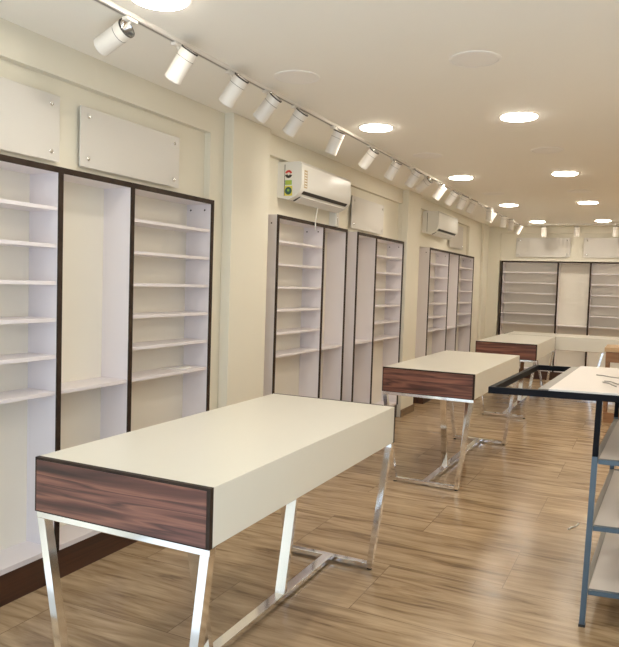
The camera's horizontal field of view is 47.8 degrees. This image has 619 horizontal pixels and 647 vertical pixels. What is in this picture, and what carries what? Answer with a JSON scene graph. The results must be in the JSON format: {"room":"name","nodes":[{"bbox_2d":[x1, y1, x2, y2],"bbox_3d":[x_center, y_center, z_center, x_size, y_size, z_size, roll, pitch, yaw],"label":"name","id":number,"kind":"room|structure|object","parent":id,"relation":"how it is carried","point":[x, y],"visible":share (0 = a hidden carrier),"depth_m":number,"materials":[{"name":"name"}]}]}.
{"room":"shop","nodes":[
{"label":"shop","id":0,"kind":"room"},
{"bbox_2d":[0,18,488,410],"bbox_3d":[0.105,-0.172,6.664,0.370,2.650,13.680,3,4,26],"label":"wall","id":1,"kind":"structure","parent":0,"point":[30,58],"depth_m":4.39,"materials":[{"name":"paint"}]},
{"bbox_2d":[0,77,59,161],"bbox_3d":[-1.414,-0.936,3.064,0.041,0.318,0.818,3,4,26],"label":"board","id":2,"kind":"object","parent":1,"relation":"attached to","point":[29,116],"visible":1,"depth_m":3.25,"materials":[{"name":"silver metal"}]},
{"bbox_2d":[79,105,179,187],"bbox_3d":[-0.994,-0.971,3.928,0.041,0.306,0.830,3,4,26],"label":"board","id":3,"kind":"object","parent":1,"relation":"attached to","point":[108,143],"visible":1,"depth_m":3.86,"materials":[{"name":"silver metal"}]},
{"bbox_2d":[218,113,270,407],"bbox_3d":[-0.468,-0.095,4.979,0.075,2.650,0.505,3,4,26],"label":"pillar","id":4,"kind":"structure","parent":1,"relation":"attached to","point":[246,172],"depth_m":4.87,"materials":[{"name":"paint"}]},
{"bbox_2d":[277,161,350,230],"bbox_3d":[0.057,-1.032,5.892,0.213,0.490,0.988,3,4,26],"label":"air conditioner","id":5,"kind":"object","parent":1,"relation":"attached to","point":[299,182],"visible":1,"depth_m":5.62,"materials":[{"name":"white plastic"}]},
{"bbox_2d":[329,211,338,226],"bbox_3d":[0.228,-0.986,6.412,0.074,0.190,0.070,3,4,26],"label":"conduit cover","id":6,"kind":"object","parent":1,"relation":"attached to","point":[333,217],"visible":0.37,"depth_m":6.38,"materials":[{"name":"white plastic"}]},
{"bbox_2d":[350,195,383,234],"bbox_3d":[0.595,-1.103,7.193,0.041,0.315,0.897,3,4,26],"label":"board","id":7,"kind":"object","parent":1,"relation":"attached to","point":[366,215],"visible":1,"depth_m":7.14,"materials":[{"name":"silver metal"}]},
{"bbox_2d":[400,404,413,416],"bbox_3d":[1.147,1.047,8.441,0.087,0.085,0.497,3,4,26],"label":"baseboard","id":8,"kind":"structure","parent":1,"relation":"attached to","point":[409,409],"depth_m":8.40,"materials":[{"name":"brown wood"}]},
{"bbox_2d":[396,190,421,416],"bbox_3d":[1.180,-0.233,8.366,0.075,2.650,0.485,3,4,26],"label":"pillar","id":9,"kind":"structure","parent":1,"relation":"attached to","point":[411,210],"depth_m":8.25,"materials":[{"name":"paint"}]},
{"bbox_2d":[422,211,457,239],"bbox_3d":[1.764,-1.305,9.385,0.212,0.304,0.986,3,4,26],"label":"air conditioner","id":10,"kind":"object","parent":1,"relation":"attached to","point":[435,223],"visible":1,"depth_m":9.01,"materials":[{"name":"white plastic"}]},
{"bbox_2d":[448,226,462,249],"bbox_3d":[2.191,-1.298,10.466,0.041,0.345,0.780,3,4,26],"label":"board","id":11,"kind":"object","parent":1,"relation":"attached to","point":[457,241],"visible":0.74,"depth_m":10.54,"materials":[{"name":"white plastic"}]},
{"bbox_2d":[477,223,488,339],"bbox_3d":[2.987,-0.386,12.113,0.045,2.650,0.310,3,4,26],"label":"trim","id":12,"kind":"structure","parent":1,"relation":"attached to","point":[484,241],"depth_m":12.00,"materials":[{"name":"paint"}]},
{"bbox_2d":[0,378,618,646],"bbox_3d":[2.415,1.340,5.612,5.600,0.100,14.100,3,4,26],"label":"floor","id":13,"kind":"structure","parent":0,"point":[495,560],"depth_m":3.82,"materials":[{"name":"brown wood"}]},
{"bbox_2d":[0,154,213,606],"bbox_3d":[-1.214,0.253,3.712,0.210,2.050,2.130,3,4,26],"label":"display cabinet","id":14,"kind":"object","parent":13,"relation":"on","point":[106,282],"visible":0.91,"depth_m":3.81,"materials":[{"name":"white laminate"}]},
{"bbox_2d":[0,388,54,403],"bbox_3d":[-1.501,0.351,3.130,0.188,0.018,0.768,3,4,26],"label":"shelf","id":15,"kind":"object","parent":14,"relation":"attached to","point":[7,395],"depth_m":3.36,"materials":[{"name":"white laminate"}]},
{"bbox_2d":[0,352,55,364],"bbox_3d":[-1.495,0.173,3.119,0.188,0.018,0.768,3,4,26],"label":"shelf","id":16,"kind":"object","parent":14,"relation":"attached to","point":[5,357],"depth_m":3.35,"materials":[{"name":"white laminate"}]},
{"bbox_2d":[0,316,55,323],"bbox_3d":[-1.489,-0.008,3.109,0.188,0.018,0.768,3,4,26],"label":"shelf","id":17,"kind":"object","parent":14,"relation":"attached to","point":[3,319],"depth_m":3.33,"materials":[{"name":"white laminate"}]},
{"bbox_2d":[0,280,56,284],"bbox_3d":[-1.484,-0.188,3.099,0.188,0.018,0.768,3,4,26],"label":"shelf","id":18,"kind":"object","parent":14,"relation":"attached to","point":[2,282],"depth_m":3.29,"materials":[{"name":"white laminate"}]},
{"bbox_2d":[0,239,56,247],"bbox_3d":[-1.478,-0.367,3.089,0.188,0.018,0.768,3,4,26],"label":"shelf","id":19,"kind":"object","parent":14,"relation":"attached to","point":[4,243],"depth_m":3.33,"materials":[{"name":"white laminate"}]},
{"bbox_2d":[0,199,56,210],"bbox_3d":[-1.472,-0.546,3.079,0.188,0.018,0.768,3,4,26],"label":"shelf","id":20,"kind":"object","parent":14,"relation":"attached to","point":[5,205],"depth_m":3.30,"materials":[{"name":"white laminate"}]},
{"bbox_2d":[61,377,126,393],"bbox_3d":[-1.212,0.327,3.723,0.188,0.018,0.496,3,4,26],"label":"shelf","id":21,"kind":"object","parent":14,"relation":"attached to","point":[70,384],"depth_m":3.76,"materials":[{"name":"white laminate"}]},
{"bbox_2d":[132,365,206,381],"bbox_3d":[-0.927,0.303,4.309,0.188,0.018,0.754,3,4,26],"label":"shelf","id":22,"kind":"object","parent":14,"relation":"attached to","point":[153,371],"depth_m":4.32,"materials":[{"name":"white laminate"}]},
{"bbox_2d":[132,338,206,349],"bbox_3d":[-0.921,0.125,4.299,0.188,0.018,0.754,3,4,26],"label":"shelf","id":23,"kind":"object","parent":14,"relation":"attached to","point":[137,343],"depth_m":4.32,"materials":[{"name":"white laminate"}]},
{"bbox_2d":[133,311,207,317],"bbox_3d":[-0.915,-0.056,4.289,0.188,0.018,0.754,3,4,26],"label":"shelf","id":24,"kind":"object","parent":14,"relation":"attached to","point":[136,314],"depth_m":4.35,"materials":[{"name":"white laminate"}]},
{"bbox_2d":[133,283,208,287],"bbox_3d":[-0.909,-0.236,4.279,0.188,0.018,0.754,3,4,26],"label":"shelf","id":25,"kind":"object","parent":14,"relation":"attached to","point":[135,285],"depth_m":4.32,"materials":[{"name":"white laminate"}]},
{"bbox_2d":[134,251,208,259],"bbox_3d":[-0.903,-0.415,4.269,0.188,0.018,0.754,3,4,26],"label":"shelf","id":26,"kind":"object","parent":14,"relation":"attached to","point":[138,255],"depth_m":4.35,"materials":[{"name":"white laminate"}]},
{"bbox_2d":[135,219,209,232],"bbox_3d":[-0.898,-0.594,4.259,0.188,0.018,0.754,3,4,26],"label":"shelf","id":27,"kind":"object","parent":14,"relation":"attached to","point":[143,225],"depth_m":4.31,"materials":[{"name":"white laminate"}]},
{"bbox_2d":[35,393,395,646],"bbox_3d":[-0.256,0.895,3.077,0.720,0.900,1.764,3,4,25],"label":"display table","id":28,"kind":"object","parent":13,"relation":"on","point":[189,484],"visible":1,"depth_m":2.46,"materials":[{"name":"beige laminate"}]},
{"bbox_2d":[263,214,347,399],"bbox_3d":[-0.067,0.157,6.070,0.210,2.050,1.381,3,4,26],"label":"display cabinet","id":29,"kind":"object","parent":13,"relation":"on","point":[307,267],"visible":0.69,"depth_m":6.16,"materials":[{"name":"white laminate"}]},
{"bbox_2d":[276,347,318,357],"bbox_3d":[-0.179,0.241,5.846,0.188,0.018,0.815,3,4,26],"label":"shelf","id":30,"kind":"object","parent":29,"relation":"attached to","point":[280,351],"depth_m":5.94,"materials":[{"name":"white laminate"}]},
{"bbox_2d":[276,327,319,334],"bbox_3d":[-0.173,0.062,5.836,0.188,0.018,0.815,3,4,26],"label":"shelf","id":31,"kind":"object","parent":29,"relation":"attached to","point":[279,330],"depth_m":5.94,"materials":[{"name":"white laminate"}]},
{"bbox_2d":[277,307,319,311],"bbox_3d":[-0.167,-0.118,5.826,0.188,0.018,0.815,3,4,26],"label":"shelf","id":32,"kind":"object","parent":29,"relation":"attached to","point":[279,309],"depth_m":5.93,"materials":[{"name":"white laminate"}]},
{"bbox_2d":[278,286,320,288],"bbox_3d":[-0.161,-0.298,5.816,0.188,0.018,0.815,3,4,26],"label":"shelf","id":33,"kind":"object","parent":29,"relation":"attached to","point":[279,287],"depth_m":5.86,"materials":[{"name":"white laminate"}]},
{"bbox_2d":[278,263,321,268],"bbox_3d":[-0.156,-0.478,5.806,0.188,0.018,0.815,3,4,26],"label":"shelf","id":34,"kind":"object","parent":29,"relation":"attached to","point":[280,265],"depth_m":5.97,"materials":[{"name":"white laminate"}]},
{"bbox_2d":[279,240,321,247],"bbox_3d":[-0.150,-0.656,5.796,0.188,0.018,0.815,3,4,26],"label":"shelf","id":35,"kind":"object","parent":29,"relation":"attached to","point":[282,243],"depth_m":5.89,"materials":[{"name":"white laminate"}]},
{"bbox_2d":[321,344,341,349],"bbox_3d":[0.117,0.216,6.453,0.188,0.018,0.480,3,4,26],"label":"shelf","id":36,"kind":"object","parent":29,"relation":"attached to","point":[324,346],"depth_m":6.54,"materials":[{"name":"white laminate"}]},
{"bbox_2d":[342,232,403,416],"bbox_3d":[0.658,0.096,7.559,0.210,2.050,1.429,3,4,26],"label":"display cabinet","id":37,"kind":"object","parent":13,"relation":"on","point":[374,274],"visible":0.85,"depth_m":7.41,"materials":[{"name":"white laminate"}]},
{"bbox_2d":[355,339,371,344],"bbox_3d":[0.463,0.187,7.166,0.188,0.018,0.490,3,4,26],"label":"shelf","id":38,"kind":"object","parent":37,"relation":"attached to","point":[357,341],"depth_m":7.28,"materials":[{"name":"white laminate"}]},
{"bbox_2d":[374,335,398,340],"bbox_3d":[0.770,0.162,7.795,0.188,0.018,0.855,3,4,26],"label":"shelf","id":39,"kind":"object","parent":37,"relation":"attached to","point":[376,337],"depth_m":7.94,"materials":[{"name":"white laminate"}]},
{"bbox_2d":[374,320,399,324],"bbox_3d":[0.775,-0.017,7.785,0.188,0.018,0.855,3,4,26],"label":"shelf","id":40,"kind":"object","parent":37,"relation":"attached to","point":[376,322],"depth_m":7.97,"materials":[{"name":"white laminate"}]},
{"bbox_2d":[375,304,399,306],"bbox_3d":[0.781,-0.198,7.775,0.188,0.018,0.855,3,4,26],"label":"shelf","id":41,"kind":"object","parent":37,"relation":"attached to","point":[376,305],"depth_m":7.91,"materials":[{"name":"white laminate"}]},
{"bbox_2d":[376,289,400,290],"bbox_3d":[0.787,-0.377,7.765,0.188,0.018,0.855,3,4,26],"label":"shelf","id":42,"kind":"object","parent":37,"relation":"attached to","point":[376,289],"depth_m":7.80,"materials":[{"name":"white laminate"}]},
{"bbox_2d":[376,272,400,274],"bbox_3d":[0.793,-0.557,7.755,0.188,0.018,0.855,3,4,26],"label":"shelf","id":43,"kind":"object","parent":37,"relation":"attached to","point":[377,273],"depth_m":7.88,"materials":[{"name":"white laminate"}]},
{"bbox_2d":[377,255,401,259],"bbox_3d":[0.799,-0.736,7.745,0.188,0.018,0.855,3,4,26],"label":"shelf","id":44,"kind":"object","parent":37,"relation":"attached to","point":[379,257],"depth_m":7.94,"materials":[{"name":"white laminate"}]},
{"bbox_2d":[413,247,473,403],"bbox_3d":[1.993,-0.015,10.303,0.210,2.050,2.528,3,4,26],"label":"display cabinet","id":45,"kind":"object","parent":13,"relation":"on","point":[445,278],"visible":0.7,"depth_m":10.02,"materials":[{"name":"white laminate"}]},
{"bbox_2d":[428,327,444,331],"bbox_3d":[1.656,0.087,9.616,0.188,0.018,0.932,3,4,26],"label":"shelf","id":46,"kind":"object","parent":45,"relation":"attached to","point":[430,329],"depth_m":9.86,"materials":[{"name":"white laminate"}]},
{"bbox_2d":[428,315,445,318],"bbox_3d":[1.662,-0.091,9.606,0.188,0.018,0.932,3,4,26],"label":"shelf","id":47,"kind":"object","parent":45,"relation":"attached to","point":[429,316],"depth_m":9.88,"materials":[{"name":"white laminate"}]},
{"bbox_2d":[429,302,446,304],"bbox_3d":[1.667,-0.272,9.596,0.188,0.018,0.932,3,4,26],"label":"shelf","id":48,"kind":"object","parent":45,"relation":"attached to","point":[430,303],"depth_m":9.84,"materials":[{"name":"white laminate"}]},
{"bbox_2d":[430,276,447,278],"bbox_3d":[1.679,-0.631,9.576,0.188,0.018,0.932,3,4,26],"label":"shelf","id":49,"kind":"object","parent":45,"relation":"attached to","point":[431,277],"depth_m":9.82,"materials":[{"name":"white laminate"}]},
{"bbox_2d":[430,262,447,265],"bbox_3d":[1.685,-0.810,9.566,0.188,0.018,0.932,3,4,26],"label":"shelf","id":50,"kind":"object","parent":45,"relation":"attached to","point":[431,263],"depth_m":9.80,"materials":[{"name":"white laminate"}]},
{"bbox_2d":[382,350,519,490],"bbox_3d":[1.300,0.772,6.162,0.720,0.900,1.880,3,4,26],"label":"display table","id":51,"kind":"object","parent":13,"relation":"on","point":[448,375],"visible":0.96,"depth_m":5.46,"materials":[{"name":"beige laminate"}]},
{"bbox_2d":[475,334,555,418],"bbox_3d":[2.736,0.646,9.216,0.720,0.900,1.820,3,4,26],"label":"display table","id":52,"kind":"object","parent":13,"relation":"on","point":[530,348],"visible":0.83,"depth_m":8.51,"materials":[{"name":"beige laminate"}]},
{"bbox_2d":[488,365,618,627],"bbox_3d":[1.956,0.848,3.570,2.021,1.082,1.176,3,3,17],"label":"metal rack","id":53,"kind":"object","parent":13,"relation":"on","point":[600,578],"visible":1,"depth_m":3.33,"materials":[{"name":"metal"}]},
{"bbox_2d":[588,532,618,592],"bbox_3d":[2.146,1.233,3.531,1.278,0.012,1.346,3,4,26],"label":"shelf","id":54,"kind":"object","parent":53,"relation":"attached to","point":[604,566],"depth_m":3.47,"materials":[{"name":"wood"}]},
{"bbox_2d":[594,470,618,527],"bbox_3d":[2.162,0.936,3.513,1.278,0.012,1.346,3,4,26],"label":"shelf","id":55,"kind":"object","parent":53,"relation":"attached to","point":[606,509],"depth_m":3.51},
{"bbox_2d":[599,420,618,459],"bbox_3d":[2.178,0.631,3.494,1.278,0.012,1.346,3,4,26],"label":"shelf","id":56,"kind":"object","parent":53,"relation":"attached to","point":[609,446],"depth_m":3.48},
{"bbox_2d":[498,261,618,379],"bbox_3d":[4.504,-0.030,11.996,2.416,2.050,0.250,3,4,26],"label":"display cabinet","id":57,"kind":"object","parent":13,"relation":"on","point":[557,297],"visible":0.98,"depth_m":12.12,"materials":[{"name":"white laminate"}]},
{"bbox_2d":[501,322,553,325],"bbox_3d":[3.849,0.006,12.315,0.910,0.018,0.228,3,4,26],"label":"shelf","id":58,"kind":"object","parent":57,"relation":"attached to","point":[502,323],"depth_m":12.35,"materials":[{"name":"white laminate"}]},
{"bbox_2d":[501,312,554,315],"bbox_3d":[3.855,-0.172,12.305,0.910,0.018,0.228,3,4,26],"label":"shelf","id":59,"kind":"object","parent":57,"relation":"attached to","point":[502,313],"depth_m":12.35,"materials":[{"name":"white laminate"}]},
{"bbox_2d":[501,302,554,304],"bbox_3d":[3.861,-0.353,12.295,0.910,0.018,0.228,3,4,26],"label":"shelf","id":60,"kind":"object","parent":57,"relation":"attached to","point":[502,303],"depth_m":12.33,"materials":[{"name":"white laminate"}]},
{"bbox_2d":[502,292,555,294],"bbox_3d":[3.867,-0.533,12.284,0.910,0.018,0.228,3,4,26],"label":"shelf","id":61,"kind":"object","parent":57,"relation":"attached to","point":[503,293],"depth_m":12.32,"materials":[{"name":"white laminate"}]},
{"bbox_2d":[502,282,555,283],"bbox_3d":[3.873,-0.712,12.274,0.910,0.018,0.228,3,4,26],"label":"shelf","id":62,"kind":"object","parent":57,"relation":"attached to","point":[502,282],"depth_m":12.27,"materials":[{"name":"white laminate"}]},
{"bbox_2d":[503,271,556,273],"bbox_3d":[3.878,-0.891,12.264,0.910,0.018,0.228,3,4,26],"label":"shelf","id":63,"kind":"object","parent":57,"relation":"attached to","point":[504,272],"depth_m":12.29,"materials":[{"name":"white laminate"}]},
{"bbox_2d":[556,325,586,327],"bbox_3d":[4.504,0.045,11.998,0.490,0.018,0.228,3,4,26],"label":"shelf","id":64,"kind":"object","parent":57,"relation":"attached to","point":[557,326],"depth_m":12.02,"materials":[{"name":"white laminate"}]},
{"bbox_2d":[588,326,618,328],"bbox_3d":[5.155,0.084,11.682,0.904,0.018,0.228,3,4,26],"label":"shelf","id":65,"kind":"object","parent":57,"relation":"attached to","point":[589,327],"depth_m":11.79,"materials":[{"name":"white laminate"}]},
{"bbox_2d":[589,316,618,318],"bbox_3d":[5.161,-0.095,11.672,0.904,0.018,0.228,3,4,26],"label":"shelf","id":66,"kind":"object","parent":57,"relation":"attached to","point":[590,317],"depth_m":11.80,"materials":[{"name":"white laminate"}]},
{"bbox_2d":[590,305,618,307],"bbox_3d":[5.167,-0.275,11.662,0.904,0.018,0.228,3,4,26],"label":"shelf","id":67,"kind":"object","parent":57,"relation":"attached to","point":[591,306],"depth_m":11.80,"materials":[{"name":"white laminate"}]},
{"bbox_2d":[590,295,618,296],"bbox_3d":[5.173,-0.455,11.652,0.904,0.018,0.228,3,4,26],"label":"shelf","id":68,"kind":"object","parent":57,"relation":"attached to","point":[590,295],"depth_m":11.73,"materials":[{"name":"white laminate"}]},
{"bbox_2d":[591,284,618,285],"bbox_3d":[5.179,-0.634,11.642,0.904,0.018,0.228,3,4,26],"label":"shelf","id":69,"kind":"object","parent":57,"relation":"attached to","point":[591,284],"depth_m":11.70,"materials":[{"name":"white laminate"}]},
{"bbox_2d":[591,273,618,274],"bbox_3d":[5.184,-0.813,11.632,0.904,0.018,0.228,3,4,26],"label":"shelf","id":70,"kind":"object","parent":57,"relation":"attached to","point":[591,273],"depth_m":11.70,"materials":[{"name":"white laminate"}]},
{"bbox_2d":[504,331,618,385],"bbox_3d":[3.732,0.625,10.156,1.750,0.900,0.720,3,4,26],"label":"display table","id":71,"kind":"object","parent":13,"relation":"on","point":[565,342],"visible":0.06,"depth_m":9.78,"materials":[{"name":"beige laminate"}]},
{"bbox_2d":[602,344,618,425],"bbox_3d":[3.928,0.742,8.151,0.915,0.905,0.570,3,4,26],"label":"wooden stand","id":72,"kind":"object","parent":13,"relation":"on","point":[612,351],"visible":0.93,"depth_m":8.09,"materials":[{"name":"brown wood"}]},
{"bbox_2d":[0,0,618,226],"bbox_3d":[2.504,-1.414,5.457,5.600,0.120,14.100,3,4,26],"label":"ceiling","id":73,"kind":"structure","parent":0,"point":[375,61],"depth_m":3.73,"materials":[{"name":"paint"}]},
{"bbox_2d":[130,0,191,10],"bbox_3d":[-0.601,-1.297,2.801,0.256,0.016,0.256,3,4,26],"label":"recessed light","id":74,"kind":"object","parent":73,"relation":"in","point":[161,5],"visible":1,"depth_m":2.84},
{"bbox_2d":[274,70,319,83],"bbox_3d":[-0.068,-1.342,3.813,0.252,0.006,0.252,3,4,26],"label":"recessed light","id":75,"kind":"object","parent":73,"relation":"in","point":[287,76],"visible":1,"depth_m":3.80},
{"bbox_2d":[92,0,517,224],"bbox_3d":[1.173,-1.472,6.964,0.034,0.020,11.250,3,4,26],"label":"track","id":76,"kind":"object","parent":73,"relation":"attached to","point":[110,5],"visible":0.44,"depth_m":3.81,"materials":[{"name":"metal"}]},
{"bbox_2d":[94,16,137,55],"bbox_3d":[-0.842,-1.238,3.023,0.195,0.141,0.092,3,4,26],"label":"track spotlight","id":77,"kind":"object","parent":76,"relation":"hanging from","point":[121,31],"visible":1,"depth_m":3.00,"materials":[{"name":"silver metal"}]},
{"bbox_2d":[165,41,197,85],"bbox_3d":[-0.601,-1.216,3.278,0.164,0.191,0.090,3,4,26],"label":"track spotlight","id":78,"kind":"object","parent":76,"relation":"hanging from","point":[185,57],"visible":1,"depth_m":3.25,"materials":[{"name":"silver metal"}]},
{"bbox_2d":[219,70,248,108],"bbox_3d":[-0.401,-1.235,3.696,0.167,0.188,0.087,3,4,26],"label":"track spotlight","id":79,"kind":"object","parent":76,"relation":"hanging from","point":[237,84],"visible":1,"depth_m":3.67,"materials":[{"name":"silver metal"}]},
{"bbox_2d":[253,90,281,123],"bbox_3d":[-0.244,-1.254,4.054,0.172,0.181,0.087,3,4,26],"label":"track spotlight","id":80,"kind":"object","parent":76,"relation":"hanging from","point":[271,102],"visible":1,"depth_m":4.03,"materials":[{"name":"silver metal"}]},
{"bbox_2d":[283,105,307,137],"bbox_3d":[-0.089,-1.264,4.381,0.166,0.188,0.091,3,4,26],"label":"track spotlight","id":81,"kind":"object","parent":76,"relation":"hanging from","point":[298,117],"visible":1,"depth_m":4.35,"materials":[{"name":"silver metal"}]},
{"bbox_2d":[325,126,344,155],"bbox_3d":[0.179,-1.278,4.907,0.145,0.201,0.091,3,4,26],"label":"track spotlight","id":82,"kind":"object","parent":76,"relation":"hanging from","point":[336,138],"visible":1,"depth_m":4.88,"materials":[{"name":"silver metal"}]},
{"bbox_2d":[358,146,378,169],"bbox_3d":[0.469,-1.313,5.554,0.170,0.184,0.087,4,4,33],"label":"track spotlight","id":83,"kind":"object","parent":76,"relation":"hanging from","point":[371,154],"visible":1,"depth_m":5.53,"materials":[{"name":"silver metal"}]},
{"bbox_2d":[384,158,401,180],"bbox_3d":[0.720,-1.328,6.031,0.160,0.193,0.087,4,4,35],"label":"track spotlight","id":84,"kind":"object","parent":76,"relation":"hanging from","point":[395,165],"visible":1,"depth_m":6.00,"materials":[{"name":"silver metal"}]},
{"bbox_2d":[405,167,421,187],"bbox_3d":[0.961,-1.345,6.461,0.164,0.191,0.087,4,4,34],"label":"track spotlight","id":85,"kind":"object","parent":76,"relation":"hanging from","point":[415,174],"visible":1,"depth_m":6.43,"materials":[{"name":"silver metal"}]},
{"bbox_2d":[415,176,432,192],"bbox_3d":[1.138,-1.383,6.950,0.182,0.161,0.087,5,4,40],"label":"track spotlight","id":86,"kind":"object","parent":76,"relation":"hanging from","point":[427,181],"visible":1,"depth_m":6.93,"materials":[{"name":"silver metal"}]},
{"bbox_2d":[432,182,447,200],"bbox_3d":[1.369,-1.382,7.328,0.166,0.189,0.087,4,4,34],"label":"track spotlight","id":87,"kind":"object","parent":76,"relation":"hanging from","point":[442,188],"visible":1,"depth_m":7.30,"materials":[{"name":"silver metal"}]},
{"bbox_2d":[444,189,458,205],"bbox_3d":[1.582,-1.400,7.772,0.165,0.190,0.087,4,4,34],"label":"track spotlight","id":88,"kind":"object","parent":76,"relation":"hanging from","point":[453,195],"visible":1,"depth_m":7.74,"materials":[{"name":"silver metal"}]},
{"bbox_2d":[456,193,468,209],"bbox_3d":[1.766,-1.406,8.070,0.149,0.200,0.090,4,4,34],"label":"track spotlight","id":89,"kind":"object","parent":76,"relation":"hanging from","point":[463,200],"visible":0.92,"depth_m":8.04,"materials":[{"name":"silver metal"}]},
{"bbox_2d":[466,199,477,213],"bbox_3d":[1.960,-1.421,8.448,0.155,0.198,0.099,3,4,26],"label":"track spotlight","id":90,"kind":"object","parent":76,"relation":"hanging from","point":[472,204],"visible":0.88,"depth_m":8.42,"materials":[{"name":"silver metal"}]},
{"bbox_2d":[480,206,492,220],"bbox_3d":[2.338,-1.452,9.218,0.162,0.200,0.090,3,4,26],"label":"track spotlight","id":91,"kind":"object","parent":76,"relation":"hanging from","point":[489,211],"visible":1,"depth_m":9.17,"materials":[{"name":"silver metal"}]},
{"bbox_2d":[497,214,506,227],"bbox_3d":[2.781,-1.488,10.133,0.158,0.202,0.090,3,4,26],"label":"track spotlight","id":92,"kind":"object","parent":76,"relation":"hanging from","point":[503,221],"visible":0.98,"depth_m":10.08,"materials":[{"name":"silver metal"}]},
{"bbox_2d":[507,219,513,230],"bbox_3d":[3.020,-1.512,10.620,0.162,0.194,0.090,3,4,26],"label":"track spotlight","id":93,"kind":"object","parent":76,"relation":"hanging from","point":[510,221],"visible":0.91,"depth_m":10.57,"materials":[{"name":"silver metal"}]},
{"bbox_2d":[514,223,522,234],"bbox_3d":[3.423,-1.547,11.453,0.158,0.192,0.090,3,4,26],"label":"track spotlight","id":94,"kind":"object","parent":76,"relation":"hanging from","point":[518,229],"visible":0.97,"depth_m":11.42,"materials":[{"name":"silver metal"}]},
{"bbox_2d":[358,123,393,131],"bbox_3d":[0.472,-1.384,4.965,0.256,0.016,0.256,3,4,26],"label":"recessed light","id":95,"kind":"object","parent":73,"relation":"in","point":[372,127],"visible":1,"depth_m":4.93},
{"bbox_2d":[413,153,442,158],"bbox_3d":[1.007,-1.428,5.958,0.252,0.006,0.252,3,4,26],"label":"recessed light","id":96,"kind":"object","parent":73,"relation":"in","point":[419,155],"visible":1,"depth_m":5.94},
{"bbox_2d":[415,154,440,157],"bbox_3d":[1.007,-1.428,5.958,0.220,0.004,0.220,3,3,15],"label":"diffuser","id":97,"kind":"object","parent":96,"relation":"attached to","point":[416,155],"depth_m":5.95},
{"bbox_2d":[448,176,473,179],"bbox_3d":[1.532,-1.468,7.070,0.256,0.016,0.256,3,4,26],"label":"recessed light","id":98,"kind":"object","parent":73,"relation":"in","point":[450,177],"visible":1,"depth_m":7.03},
{"bbox_2d":[449,50,501,67],"bbox_3d":[0.809,-1.291,3.420,0.252,0.006,0.252,3,4,26],"label":"recessed light","id":99,"kind":"object","parent":73,"relation":"in","point":[476,58],"visible":1,"depth_m":3.41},
{"bbox_2d":[499,204,518,206],"bbox_3d":[2.628,-1.554,9.211,0.256,0.016,0.256,3,4,26],"label":"recessed light","id":100,"kind":"object","parent":73,"relation":"in","point":[504,205],"visible":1,"depth_m":9.16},
{"bbox_2d":[498,112,539,121],"bbox_3d":[1.354,-1.331,4.521,0.256,0.016,0.256,3,4,26],"label":"recessed light","id":101,"kind":"object","parent":73,"relation":"in","point":[512,116],"visible":1,"depth_m":4.49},
{"bbox_2d":[530,147,563,153],"bbox_3d":[1.889,-1.377,5.559,0.252,0.006,0.252,3,4,26],"label":"recessed light","id":102,"kind":"object","parent":73,"relation":"in","point":[544,150],"visible":1,"depth_m":5.54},
{"bbox_2d":[533,148,561,152],"bbox_3d":[1.889,-1.377,5.559,0.220,0.004,0.220,0,4,-23],"label":"diffuser","id":103,"kind":"object","parent":102,"relation":"attached to","point":[536,150],"depth_m":5.55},
{"bbox_2d":[551,171,578,175],"bbox_3d":[2.423,-1.415,6.630,0.256,0.016,0.256,3,4,26],"label":"recessed light","id":104,"kind":"object","parent":73,"relation":"in","point":[561,173],"visible":1,"depth_m":6.58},
{"bbox_2d":[528,223,618,224],"bbox_3d":[4.988,-1.585,11.141,2.900,0.020,0.034,3,4,26],"label":"track","id":105,"kind":"object","parent":73,"relation":"attached to","point":[605,223],"visible":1,"depth_m":11.40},
{"bbox_2d":[541,225,546,236],"bbox_3d":[3.910,-1.541,11.655,0.087,0.196,0.105,3,4,26],"label":"track spotlight","id":106,"kind":"object","parent":105,"relation":"hanging from","point":[543,229],"visible":1,"depth_m":11.62,"materials":[{"name":"silver metal"}]},
{"bbox_2d":[574,225,579,236],"bbox_3d":[4.371,-1.513,11.432,0.087,0.196,0.105,3,4,26],"label":"track spotlight","id":107,"kind":"object","parent":105,"relation":"hanging from","point":[576,228],"visible":1,"depth_m":11.40,"materials":[{"name":"silver metal"}]},
{"bbox_2d":[613,225,618,236],"bbox_3d":[4.896,-1.482,11.178,0.087,0.196,0.105,3,4,26],"label":"track spotlight","id":108,"kind":"object","parent":105,"relation":"hanging from","point":[615,228],"visible":1,"depth_m":11.15,"materials":[{"name":"silver metal"}]},
{"bbox_2d":[577,201,598,203],"bbox_3d":[3.468,-1.498,8.702,0.256,0.016,0.256,3,4,26],"label":"recessed light","id":109,"kind":"object","parent":73,"relation":"in","point":[583,202],"visible":1,"depth_m":8.63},
{"bbox_3d":[2.985,-1.464,7.742,0.252,0.006,0.252,3,4,26],"label":"recessed light","id":110,"kind":"object","parent":73,"relation":"in","visible":0},
{"bbox_2d":[568,190,588,192],"bbox_3d":[2.985,-1.465,7.742,0.220,0.004,0.220,4,4,30],"label":"diffuser","id":111,"kind":"object","parent":110,"relation":"attached to","point":[571,191],"depth_m":7.74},
{"bbox_2d":[484,226,618,338],"bbox_3d":[5.446,-0.282,11.672,5.600,2.650,0.440,3,4,26],"label":"wall","id":112,"kind":"structure","parent":0,"point":[502,241],"depth_m":12.34,"materials":[{"name":"paint"}]},
{"bbox_2d":[516,238,570,256],"bbox_3d":[4.039,-1.314,12.097,0.900,0.332,0.041,3,4,26],"label":"board","id":113,"kind":"object","parent":112,"relation":"attached to","point":[525,247],"visible":1,"depth_m":12.08,"materials":[{"name":"silver metal"}]},
{"bbox_2d":[583,238,618,257],"bbox_3d":[5.059,-1.253,11.603,0.950,0.332,0.041,3,4,26],"label":"board","id":114,"kind":"object","parent":112,"relation":"attached to","point":[593,247],"visible":1,"depth_m":11.68,"materials":[{"name":"silver metal"}]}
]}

